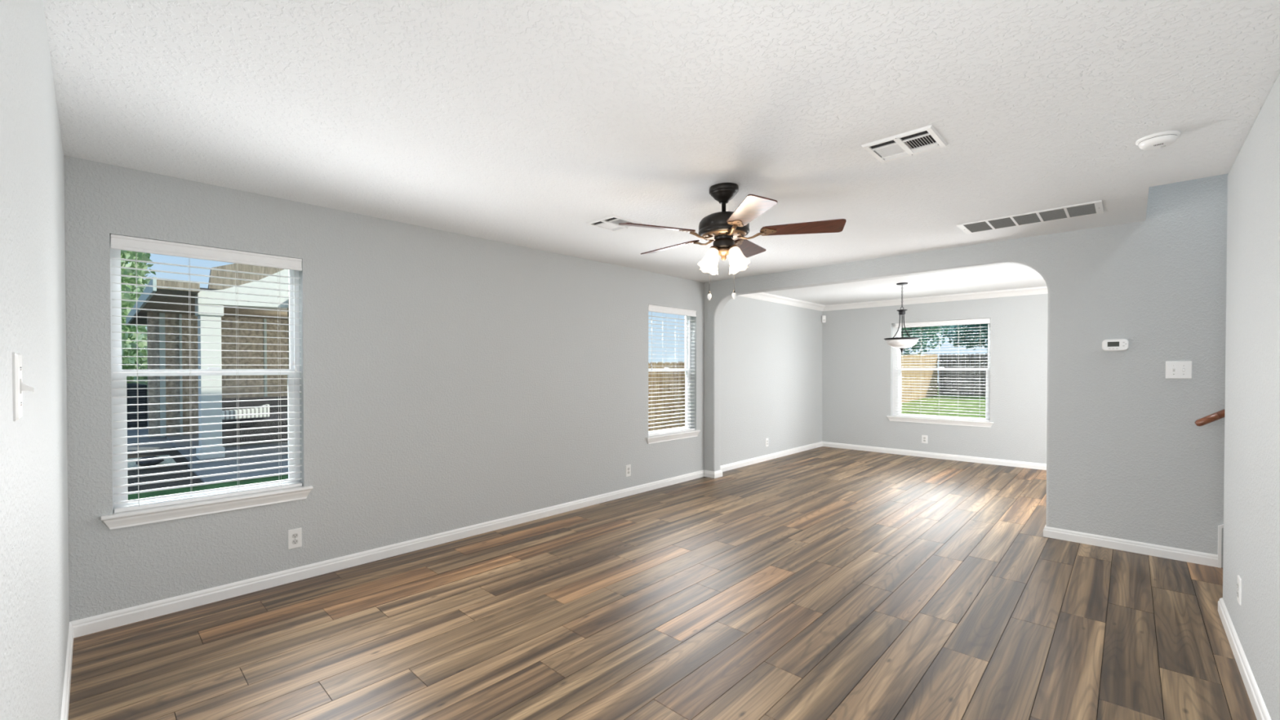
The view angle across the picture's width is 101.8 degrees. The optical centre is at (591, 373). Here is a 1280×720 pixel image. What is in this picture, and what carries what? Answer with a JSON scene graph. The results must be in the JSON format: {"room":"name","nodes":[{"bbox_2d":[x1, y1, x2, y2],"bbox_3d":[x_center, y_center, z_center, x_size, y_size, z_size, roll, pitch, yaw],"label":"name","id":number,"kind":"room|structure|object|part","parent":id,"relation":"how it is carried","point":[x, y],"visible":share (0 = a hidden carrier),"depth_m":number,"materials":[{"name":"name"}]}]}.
{"room":"empty living room","nodes":[
{"label":"empty living room","id":0,"kind":"room"},
{"bbox_2d":[0,0,69,719],"bbox_3d":[-1.689,0.134,1.512,0.150,2.440,2.920,-1,1,-44],"label":"wall","id":1,"kind":"structure","parent":0,"point":[34,588],"depth_m":1.11,"materials":[{"name":"grey paint"}]},
{"bbox_2d":[12,351,34,421],"bbox_3d":[-0.970,0.022,0.888,0.022,0.114,0.074,-1,1,-44],"label":"light switch","id":2,"kind":"object","parent":1,"relation":"attached to","point":[19,387],"visible":1,"depth_m":0.86,"materials":[{"name":"white plastic"}]},
{"bbox_2d":[12,351,22,421],"bbox_3d":[-0.976,0.022,0.882,0.006,0.114,0.074,-1,1,-44],"label":"switch plate","id":3,"kind":"object","parent":2,"relation":"attached to","point":[16,357],"depth_m":0.86,"materials":[{"name":"white plastic"}]},
{"bbox_2d":[63,155,822,622],"bbox_3d":[0.636,-0.019,5.877,9.555,2.750,0.150,-1,1,-44],"label":"wall","id":4,"kind":"structure","parent":0,"point":[449,380],"depth_m":3.86,"materials":[{"name":"grey paint"}]},
{"bbox_2d":[101,236,313,529],"bbox_3d":[-2.239,0.040,3.090,1.005,1.559,0.179,-1,1,-44],"label":"window","id":5,"kind":"structure","parent":4,"relation":"in","point":[151,515],"depth_m":2.97,"materials":[{"name":"white plastic"}]},
{"bbox_3d":[-2.289,-0.350,3.137,0.859,0.721,0.024,-1,1,-44],"label":"sash","id":6,"kind":"part","parent":5,"relation":"part of","materials":[{"name":"white plastic"}]},
{"bbox_2d":[110,234,302,513],"bbox_3d":[-2.221,0.001,3.071,0.907,1.478,0.070,-1,1,-44],"label":"window blind","id":7,"kind":"object","parent":5,"relation":"attached to","point":[117,242],"visible":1,"depth_m":3.02,"materials":[{"name":"white plastic"}]},
{"bbox_3d":[-2.481,0.019,2.834,0.002,1.413,0.053,-1,1,-44],"label":"ladder cord","id":8,"kind":"part","parent":7,"relation":"part of","materials":[{"name":"white fabric"}]},
{"bbox_3d":[-2.315,0.018,2.993,0.002,1.413,0.053,-1,1,-44],"label":"ladder cord","id":9,"kind":"part","parent":7,"relation":"part of","materials":[{"name":"white fabric"}]},
{"bbox_3d":[-2.226,0.729,3.084,0.903,0.020,0.050,-1,1,-44],"label":"rail","id":10,"kind":"part","parent":7,"relation":"part of","materials":[{"name":"white plastic"}]},
{"bbox_3d":[-2.151,0.016,3.151,0.002,1.413,0.053,-1,1,-44],"label":"ladder cord","id":11,"kind":"part","parent":7,"relation":"part of","materials":[{"name":"white fabric"}]},
{"bbox_3d":[-1.989,0.014,3.307,0.002,1.413,0.053,-1,1,-44],"label":"ladder cord","id":12,"kind":"part","parent":7,"relation":"part of","materials":[{"name":"white fabric"}]},
{"bbox_3d":[-1.911,-0.363,3.334,0.014,0.640,0.002,-1,1,-44],"label":"lift cord","id":13,"kind":"part","parent":7,"relation":"part of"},
{"bbox_3d":[-2.270,0.353,3.126,0.859,0.756,0.024,-1,1,-44],"label":"sash","id":14,"kind":"part","parent":5,"relation":"part of","materials":[{"name":"white plastic"}]},
{"bbox_3d":[-2.218,0.780,3.076,1.005,0.078,0.121,-1,1,-44],"label":"sill","id":15,"kind":"part","parent":5,"relation":"part of","materials":[{"name":"white wood"}]},
{"bbox_2d":[288,528,302,549],"bbox_3d":[-1.905,1.063,3.333,0.079,0.124,0.009,-1,1,-44],"label":"wall outlet","id":16,"kind":"object","parent":4,"relation":"attached to","point":[295,535],"visible":1,"depth_m":3.33,"materials":[{"name":"white plastic"}]},
{"bbox_2d":[292,533,297,537],"bbox_3d":[-1.903,1.044,3.331,0.034,0.028,0.003,-1,1,-44],"label":"socket","id":17,"kind":"object","parent":16,"relation":"attached to","point":[294,535],"depth_m":3.33,"materials":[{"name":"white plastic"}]},
{"bbox_2d":[292,539,297,544],"bbox_3d":[-1.903,1.083,3.331,0.034,0.028,0.003,-1,1,-44],"label":"socket","id":18,"kind":"object","parent":16,"relation":"attached to","point":[294,541],"depth_m":3.33,"materials":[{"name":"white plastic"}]},
{"bbox_2d":[60,469,721,719],"bbox_3d":[-0.587,1.300,2.573,8.700,0.083,2.935,-1,1,-44],"label":"baseboard","id":19,"kind":"structure","parent":4,"relation":"attached to","point":[82,627],"depth_m":3.37,"materials":[{"name":"white wood"}]},
{"bbox_2d":[625,464,631,476],"bbox_3d":[0.398,1.042,5.548,0.079,0.124,0.009,-1,1,-44],"label":"wall outlet","id":20,"kind":"object","parent":4,"relation":"attached to","point":[628,468],"visible":1,"depth_m":5.54,"materials":[{"name":"white plastic"}]},
{"bbox_2d":[645,315,700,444],"bbox_3d":[0.928,0.005,6.136,1.010,1.559,0.179,-1,1,-44],"label":"window","id":21,"kind":"structure","parent":4,"relation":"in","point":[669,437],"depth_m":6.41,"materials":[{"name":"white plastic"}]},
{"bbox_3d":[0.897,0.318,6.172,0.864,0.756,0.024,-1,1,-44],"label":"sash","id":22,"kind":"part","parent":21,"relation":"part of","materials":[{"name":"white plastic"}]},
{"bbox_2d":[648,304,696,436],"bbox_3d":[0.946,-0.034,6.117,0.912,1.478,0.070,-1,1,-44],"label":"window blind","id":23,"kind":"object","parent":21,"relation":"attached to","point":[657,308],"visible":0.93,"depth_m":6.08,"materials":[{"name":"white plastic"}]},
{"bbox_3d":[0.708,-0.016,5.900,0.002,1.413,0.053,-1,1,-44],"label":"ladder cord","id":24,"kind":"part","parent":23,"relation":"part of","materials":[{"name":"white fabric"}]},
{"bbox_3d":[0.941,0.695,6.130,0.908,0.020,0.050,-1,1,-44],"label":"rail","id":25,"kind":"part","parent":23,"relation":"part of","materials":[{"name":"white plastic"}]},
{"bbox_3d":[0.949,0.745,6.122,1.010,0.078,0.121,-1,1,-44],"label":"sill","id":26,"kind":"part","parent":21,"relation":"part of","materials":[{"name":"white wood"}]},
{"bbox_3d":[0.878,-0.385,6.183,0.864,0.721,0.024,-1,1,-44],"label":"sash","id":27,"kind":"part","parent":21,"relation":"part of","materials":[{"name":"white plastic"}]},
{"bbox_2d":[765,438,768,446],"bbox_3d":[2.603,1.023,7.669,0.079,0.124,0.009,-1,1,-44],"label":"wall outlet","id":28,"kind":"object","parent":4,"relation":"attached to","point":[766,439],"visible":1,"depth_m":7.66,"materials":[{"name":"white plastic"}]},
{"bbox_2d":[42,0,1279,282],"bbox_3d":[-0.248,-1.222,1.974,8.698,0.260,4.235,-1,1,-44],"label":"ceiling","id":29,"kind":"structure","parent":0,"point":[526,123],"depth_m":2.12,"materials":[{"name":"white paint"}]},
{"bbox_2d":[585,214,643,231],"bbox_3d":[0.170,-1.106,3.834,0.310,0.012,0.293,-1,1,-44],"label":"ceiling vent","id":30,"kind":"object","parent":29,"relation":"in","point":[611,223],"visible":0.85,"depth_m":3.81,"materials":[{"name":"metal"}]},
{"bbox_2d":[618,182,846,300],"bbox_3d":[0.778,-0.771,3.118,1.272,0.668,1.252,-1,1,-44],"label":"ceiling fan","id":31,"kind":"object","parent":29,"relation":"hanging from","point":[727,230],"visible":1,"depth_m":2.99,"materials":[{"name":"brown wood"}]},
{"bbox_3d":[0.384,-0.828,2.938,0.450,0.040,0.144,0,1,-20],"label":"fan blade","id":32,"kind":"part","parent":31,"relation":"part of","materials":[{"name":"brown wood"}]},
{"bbox_3d":[0.524,-0.833,3.423,0.144,0.040,0.450,-1,1,-38],"label":"fan blade","id":33,"kind":"part","parent":31,"relation":"part of","materials":[{"name":"brown wood"}]},
{"bbox_3d":[0.681,-0.666,3.024,0.118,0.140,0.115,0,1,15],"label":"lamp shade","id":34,"kind":"part","parent":31,"relation":"part of","materials":[{"name":"white glass"}]},
{"bbox_3d":[0.723,-0.668,3.189,0.117,0.141,0.116,0,1,10],"label":"lamp shade","id":35,"kind":"part","parent":31,"relation":"part of","materials":[{"name":"white glass"}]},
{"bbox_3d":[0.702,-0.454,3.079,0.025,0.040,0.025,-1,1,-44],"label":"chain pull","id":36,"kind":"part","parent":31,"relation":"part of","materials":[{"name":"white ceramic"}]},
{"bbox_3d":[0.788,-0.815,3.084,0.260,0.013,0.260,-1,1,-44],"label":"flywheel plate","id":37,"kind":"part","parent":31,"relation":"part of","materials":[{"name":"brown metal"}]},
{"bbox_3d":[0.839,-0.454,3.044,0.025,0.040,0.025,-1,1,-44],"label":"chain pull","id":38,"kind":"part","parent":31,"relation":"part of","materials":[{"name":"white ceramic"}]},
{"bbox_3d":[0.895,-0.668,3.147,0.118,0.140,0.115,0,1,15],"label":"lamp shade","id":39,"kind":"part","parent":31,"relation":"part of","materials":[{"name":"white glass"}]},
{"bbox_3d":[0.853,-0.666,2.982,0.117,0.141,0.116,0,1,10],"label":"lamp shade","id":40,"kind":"part","parent":31,"relation":"part of","materials":[{"name":"white glass"}]},
{"bbox_3d":[1.029,-0.834,3.440,0.144,0.040,0.450,0,1,34],"label":"fan blade","id":41,"kind":"part","parent":31,"relation":"part of","materials":[{"name":"brown wood"}]},
{"bbox_3d":[0.802,-0.825,2.654,0.144,0.040,0.450,0,1,-2],"label":"fan blade","id":42,"kind":"part","parent":31,"relation":"part of","materials":[{"name":"brown wood"}]},
{"bbox_3d":[1.201,-0.829,2.964,0.450,0.040,0.144,0,1,16],"label":"fan blade","id":43,"kind":"part","parent":31,"relation":"part of","materials":[{"name":"brown wood"}]},
{"bbox_2d":[861,124,947,163],"bbox_3d":[1.505,-1.094,2.492,0.291,0.012,0.293,-1,1,-44],"label":"ceiling vent","id":44,"kind":"object","parent":29,"relation":"in","point":[924,139],"visible":1,"depth_m":2.48,"materials":[{"name":"metal"}]},
{"bbox_2d":[956,200,1103,234],"bbox_3d":[3.130,-1.109,3.723,0.360,0.010,0.776,-1,1,-44],"label":"ceiling vent","id":45,"kind":"object","parent":29,"relation":"in","point":[1096,206],"visible":1,"depth_m":3.68,"materials":[{"name":"metal"}]},
{"bbox_3d":[2.932,-1.112,3.928,0.316,0.007,0.134,-1,1,-44],"label":"louvre panel","id":46,"kind":"part","parent":45,"relation":"part of","materials":[{"name":"grey metal"}]},
{"bbox_3d":[3.032,-1.111,3.824,0.316,0.007,0.127,-1,1,-44],"label":"louvre panel","id":47,"kind":"part","parent":45,"relation":"part of","materials":[{"name":"grey metal"}]},
{"bbox_3d":[3.130,-1.110,3.723,0.316,0.007,0.127,-1,1,-44],"label":"louvre panel","id":48,"kind":"part","parent":45,"relation":"part of","materials":[{"name":"grey metal"}]},
{"bbox_3d":[3.227,-1.109,3.621,0.316,0.007,0.127,-1,1,-44],"label":"louvre panel","id":49,"kind":"part","parent":45,"relation":"part of","materials":[{"name":"grey metal"}]},
{"bbox_3d":[3.328,-1.108,3.517,0.316,0.007,0.134,-1,1,-44],"label":"louvre panel","id":50,"kind":"part","parent":45,"relation":"part of","materials":[{"name":"grey metal"}]},
{"bbox_2d":[1135,130,1180,150],"bbox_3d":[2.639,-1.078,2.416,0.143,0.044,0.143,-1,1,-44],"label":"smoke detector","id":51,"kind":"object","parent":29,"relation":"attached to","point":[1160,140],"visible":1,"depth_m":2.38,"materials":[{"name":"white plastic"}]},
{"bbox_2d":[67,446,1257,719],"bbox_3d":[2.145,1.418,2.229,12.460,0.150,7.520,-1,1,-44],"label":"floor","id":52,"kind":"structure","parent":0,"point":[611,573],"depth_m":2.77,"materials":[{"name":"laminate"}]},
{"bbox_2d":[764,264,1046,305],"bbox_3d":[5.277,-1.262,5.216,3.461,0.260,7.220,-1,1,-44],"label":"ceiling","id":53,"kind":"structure","parent":0,"point":[1005,277],"depth_m":6.82,"materials":[{"name":"white paint"}]},
{"bbox_2d":[884,282,919,352],"bbox_3d":[3.948,-0.703,6.587,0.402,0.884,0.402,-1,1,-44],"label":"pendant light","id":54,"kind":"object","parent":53,"relation":"hanging from","point":[901,343],"visible":1,"depth_m":6.52,"materials":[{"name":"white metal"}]},
{"bbox_3d":[3.879,-0.593,6.595,0.104,0.314,0.011,0,1,6],"label":"arm","id":55,"kind":"part","parent":54,"relation":"part of","materials":[{"name":"black metal"}]},
{"bbox_3d":[3.949,-0.374,6.590,0.360,0.116,0.360,-1,1,-44],"label":"lamp shade","id":56,"kind":"part","parent":54,"relation":"part of","materials":[{"name":"white glass"}]},
{"bbox_3d":[3.977,-0.592,6.524,0.010,0.313,0.103,0,1,-24],"label":"arm","id":57,"kind":"part","parent":54,"relation":"part of","materials":[{"name":"black metal"}]},
{"bbox_2d":[822,293,1048,463],"bbox_3d":[6.580,-0.031,6.481,0.150,2.750,7.220,-1,1,-44],"label":"wall","id":58,"kind":"structure","parent":0,"point":[857,358],"depth_m":7.77,"materials":[{"name":"grey paint"}]},
{"bbox_2d":[821,315,826,322],"bbox_3d":[4.022,-0.939,8.978,0.062,0.125,0.062,0,1,1],"label":"sensor","id":59,"kind":"object","parent":58,"relation":"attached to","point":[823,317],"visible":1,"depth_m":8.95,"materials":[{"name":"white plastic"}]},
{"bbox_2d":[921,435,927,443],"bbox_3d":[5.094,1.009,7.923,0.009,0.124,0.079,-1,1,-44],"label":"wall outlet","id":60,"kind":"object","parent":58,"relation":"attached to","point":[924,437],"visible":1,"depth_m":7.92,"materials":[{"name":"white plastic"}]},
{"bbox_2d":[886,323,993,427],"bbox_3d":[5.252,-0.015,7.838,0.179,1.554,1.357,-1,1,-44],"label":"window","id":61,"kind":"structure","parent":58,"relation":"in","point":[895,357],"depth_m":7.92,"materials":[{"name":"white plastic"}]},
{"bbox_3d":[5.232,0.723,7.826,0.121,0.078,1.357,-1,1,-44],"label":"sill","id":62,"kind":"part","parent":61,"relation":"part of","materials":[{"name":"white wood"}]},
{"bbox_2d":[895,318,990,422],"bbox_3d":[5.261,-0.053,7.809,0.070,1.472,1.204,-1,1,-44],"label":"window blind","id":63,"kind":"object","parent":61,"relation":"attached to","point":[978,321],"visible":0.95,"depth_m":7.75,"materials":[{"name":"white plastic"}]},
{"bbox_3d":[4.908,-0.041,8.189,0.053,1.408,0.002,-1,1,-44],"label":"ladder cord","id":64,"kind":"part","parent":63,"relation":"part of","materials":[{"name":"white fabric"}]},
{"bbox_3d":[5.088,-0.039,8.002,0.053,1.408,0.002,-1,1,-44],"label":"ladder cord","id":65,"kind":"part","parent":63,"relation":"part of","materials":[{"name":"white fabric"}]},
{"bbox_3d":[5.268,0.673,7.822,0.050,0.020,1.200,-1,1,-44],"label":"rail","id":66,"kind":"part","parent":63,"relation":"part of","materials":[{"name":"white plastic"}]},
{"bbox_3d":[5.421,-0.036,7.656,0.053,1.408,0.002,-1,1,-44],"label":"ladder cord","id":67,"kind":"part","parent":63,"relation":"part of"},
{"bbox_3d":[5.304,0.296,7.853,0.024,0.756,1.156,-1,1,-44],"label":"sash","id":68,"kind":"part","parent":61,"relation":"part of","materials":[{"name":"white plastic"}]},
{"bbox_3d":[5.322,-0.404,7.864,0.024,0.716,1.156,-1,1,-44],"label":"sash","id":69,"kind":"part","parent":61,"relation":"part of","materials":[{"name":"white plastic"}]},
{"bbox_2d":[703,173,1228,568],"bbox_3d":[3.976,-1.152,3.966,0.152,4.950,7.220,-1,1,-44],"label":"wall","id":70,"kind":"structure","parent":0,"point":[1128,458],"depth_m":3.86,"materials":[{"name":"grey paint"}]},
{"bbox_2d":[738,286,1048,311],"bbox_3d":[5.278,-1.088,5.219,3.460,0.088,7.220,-1,1,-44],"label":"trim","id":71,"kind":"structure","parent":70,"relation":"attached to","point":[1040,290],"depth_m":7.77,"materials":[{"name":"white wood"}]},
{"bbox_2d":[720,441,1217,567],"bbox_3d":[5.220,1.268,5.185,3.627,0.083,7.220,-1,1,-44],"label":"baseboard","id":72,"kind":"structure","parent":70,"relation":"attached to","point":[1170,553],"depth_m":4.16,"materials":[{"name":"white wood"}]},
{"bbox_2d":[1102,338,1128,351],"bbox_3d":[3.933,-0.213,3.891,0.028,0.088,0.142,-1,1,-44],"label":"thermostat","id":73,"kind":"object","parent":70,"relation":"attached to","point":[1113,344],"visible":1,"depth_m":3.88,"materials":[{"name":"white plastic"}]},
{"bbox_2d":[1165,360,1191,378],"bbox_3d":[4.156,-0.024,3.667,0.022,0.124,0.124,-1,1,-44],"label":"light switch","id":74,"kind":"object","parent":70,"relation":"attached to","point":[1180,369],"visible":1,"depth_m":3.67,"materials":[{"name":"white plastic"}]},
{"bbox_2d":[1194,408,1224,426],"bbox_3d":[5.230,-0.667,2.491,0.092,2.084,3.030,-1,1,-44],"label":"stair handrail","id":75,"kind":"object","parent":70,"relation":"attached to","point":[1217,415],"visible":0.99,"depth_m":3.52,"materials":[{"name":"brown wood"}]},
{"bbox_3d":[5.246,-0.697,2.441,0.044,2.024,2.936,-1,1,-44],"label":"rail","id":76,"kind":"part","parent":75,"relation":"part of","materials":[{"name":"brown wood"}]},
{"bbox_2d":[1217,524,1223,568],"bbox_3d":[5.318,0.184,2.464,0.017,2.307,2.976,-1,1,-44],"label":"trim","id":77,"kind":"structure","parent":70,"relation":"attached to","point":[1220,526],"depth_m":3.54,"materials":[{"name":"white wood"}]},
{"bbox_2d":[1222,72,1279,719],"bbox_3d":[0.847,0.145,0.226,7.531,2.440,0.120,-1,1,-44],"label":"wall","id":78,"kind":"structure","parent":0,"point":[1251,480],"depth_m":2.17,"materials":[{"name":"grey paint"}]},
{"bbox_2d":[1236,574,1241,605],"bbox_3d":[3.040,1.018,2.433,0.079,0.124,0.009,-1,1,-44],"label":"wall outlet","id":79,"kind":"object","parent":78,"relation":"attached to","point":[1239,580],"visible":1,"depth_m":2.41,"materials":[{"name":"white plastic"}]},
{"bbox_2d":[1217,597,1271,719],"bbox_3d":[0.862,1.323,0.234,7.546,0.083,0.175,-1,1,-44],"label":"baseboard","id":80,"kind":"structure","parent":78,"relation":"attached to","point":[1260,711],"depth_m":2.28,"materials":[{"name":"white wood"}]},
{"label":"outside","id":81,"kind":"structure","parent":0,"visible":0},
{"bbox_2d":[127,382,965,492],"bbox_3d":[-14.928,1.281,29.964,100.000,0.180,56.130,-1,1,-44],"label":"ground","id":82,"kind":"structure","parent":81,"point":[172,453],"depth_m":7.26,"materials":[{"name":"grey concrete"}]},
{"bbox_2d":[120,249,155,395],"bbox_3d":[-15.723,-2.348,15.482,5.406,7.349,5.101,0,1,42],"label":"tree","id":83,"kind":"object","parent":82,"relation":"on","point":[129,255],"visible":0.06,"depth_m":15.50,"materials":[{"name":"green plant"}]},
{"bbox_2d":[127,454,176,468],"bbox_3d":[-7.517,1.405,7.630,2.120,0.042,1.000,-1,1,-44],"label":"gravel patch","id":84,"kind":"object","parent":82,"relation":"on","point":[166,461],"visible":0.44,"depth_m":8.03,"materials":[{"name":"grey gravel"}]},
{"bbox_2d":[135,456,164,466],"bbox_3d":[-6.629,1.316,7.789,0.336,0.130,0.456,-1,1,-44],"label":"rock","id":85,"kind":"object","parent":84,"relation":"on","point":[153,462],"visible":0.82,"depth_m":7.67,"materials":[{"name":"grey stone"}]},
{"bbox_2d":[128,474,288,500],"bbox_3d":[-4.463,1.445,4.080,11.200,0.030,4.250,-1,1,-44],"label":"lawn","id":86,"kind":"structure","parent":82,"relation":"on","point":[171,491],"depth_m":6.38,"materials":[{"name":"green plant"}]},
{"bbox_2d":[648,353,937,431],"bbox_3d":[7.160,0.447,14.489,19.200,2.326,0.146,-1,1,-44],"label":"picket fence","id":87,"kind":"object","parent":82,"relation":"on","point":[914,362],"visible":0.16,"depth_m":8.98,"materials":[{"name":"brown wood"}]},
{"bbox_2d":[942,323,987,351],"bbox_3d":[24.370,-2.599,29.385,8.349,7.281,8.141,1,1,43],"label":"tree","id":88,"kind":"object","parent":82,"relation":"on","point":[975,338],"visible":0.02,"depth_m":31.91,"materials":[{"name":"green plant"}]},
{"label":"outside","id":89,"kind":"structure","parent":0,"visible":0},
{"bbox_2d":[901,386,985,418],"bbox_3d":[14.930,1.104,15.758,24.650,0.490,26.000,-1,1,-44],"label":"lawn","id":90,"kind":"structure","parent":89,"point":[981,399],"depth_m":16.49,"materials":[{"name":"green plant"}]},
{"bbox_2d":[900,324,956,355],"bbox_3d":[16.133,-2.379,28.017,6.622,6.207,6.366,-1,1,-44],"label":"tree","id":91,"kind":"object","parent":90,"relation":"on","point":[922,329],"visible":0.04,"depth_m":27.39,"materials":[{"name":"green plant"}]},
{"bbox_2d":[938,353,987,395],"bbox_3d":[19.164,0.197,15.936,0.146,1.871,14.400,-1,1,-44],"label":"picket fence","id":92,"kind":"object","parent":90,"relation":"on","point":[951,358],"visible":0.16,"depth_m":20.47,"materials":[{"name":"grey wood"}]},
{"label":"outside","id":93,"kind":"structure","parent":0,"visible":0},
{"bbox_2d":[127,427,175,452],"bbox_3d":[-11.164,1.371,11.336,2.600,0.040,7.200,-1,1,-44],"label":"patio","id":94,"kind":"structure","parent":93,"point":[144,431],"depth_m":10.27,"materials":[{"name":"concrete"}]},
{"bbox_2d":[126,382,147,428],"bbox_3d":[-11.592,0.786,12.856,0.840,1.100,0.848,-1,1,-44],"label":"air conditioner","id":95,"kind":"object","parent":94,"relation":"on","point":[143,400],"visible":0.41,"depth_m":12.71,"materials":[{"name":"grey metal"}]},
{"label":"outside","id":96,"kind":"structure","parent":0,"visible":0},
{"bbox_2d":[166,433,288,464],"bbox_3d":[-5.554,1.346,11.273,5.400,0.080,4.070,-1,1,-44],"label":"ground porch","id":97,"kind":"structure","parent":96,"point":[175,437],"depth_m":9.17,"materials":[{"name":"concrete"}]},
{"bbox_2d":[125,263,288,437],"bbox_3d":[-6.845,-1.031,12.610,6.370,4.650,8.320,-1,1,-44],"label":"house","id":98,"kind":"structure","parent":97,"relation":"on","point":[252,350],"depth_m":10.90,"materials":[{"name":"brown brick"}]},
{"bbox_2d":[195,303,225,459],"bbox_3d":[-6.073,0.128,8.257,0.330,2.420,0.340,-1,1,-44],"label":"porch column","id":99,"kind":"structure","parent":97,"relation":"on","point":[205,347],"depth_m":8.15,"materials":[{"name":"white paint"}]},
{"bbox_2d":[222,395,288,444],"bbox_3d":[-6.184,0.874,10.155,2.250,0.810,0.840,-1,1,-44],"label":"sofa","id":100,"kind":"object","parent":97,"relation":"on","point":[272,402],"visible":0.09,"depth_m":9.77,"materials":[{"name":"wicker"}]},
{"bbox_2d":[222,404,269,419],"bbox_3d":[-6.232,0.690,9.345,0.720,0.234,0.200,-1,1,-44],"label":"striped cushion","id":101,"kind":"object","parent":100,"relation":"on","point":[257,410],"visible":0.74,"depth_m":9.29,"materials":[{"name":"fabric"}]},
{"bbox_2d":[222,413,287,424],"bbox_3d":[-6.122,0.849,10.090,2.150,0.100,0.660,-1,1,-44],"label":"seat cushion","id":102,"kind":"object","parent":100,"relation":"on","point":[282,415],"depth_m":9.66,"materials":[{"name":"grey fabric"}]},
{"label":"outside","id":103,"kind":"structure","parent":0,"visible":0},
{"bbox_2d":[187,454,288,482],"bbox_3d":[-3.732,1.391,8.967,4.970,0.034,1.780,-1,1,-44],"label":"walkway","id":104,"kind":"structure","parent":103,"point":[202,465],"depth_m":7.61,"materials":[{"name":"concrete"}]}
]}

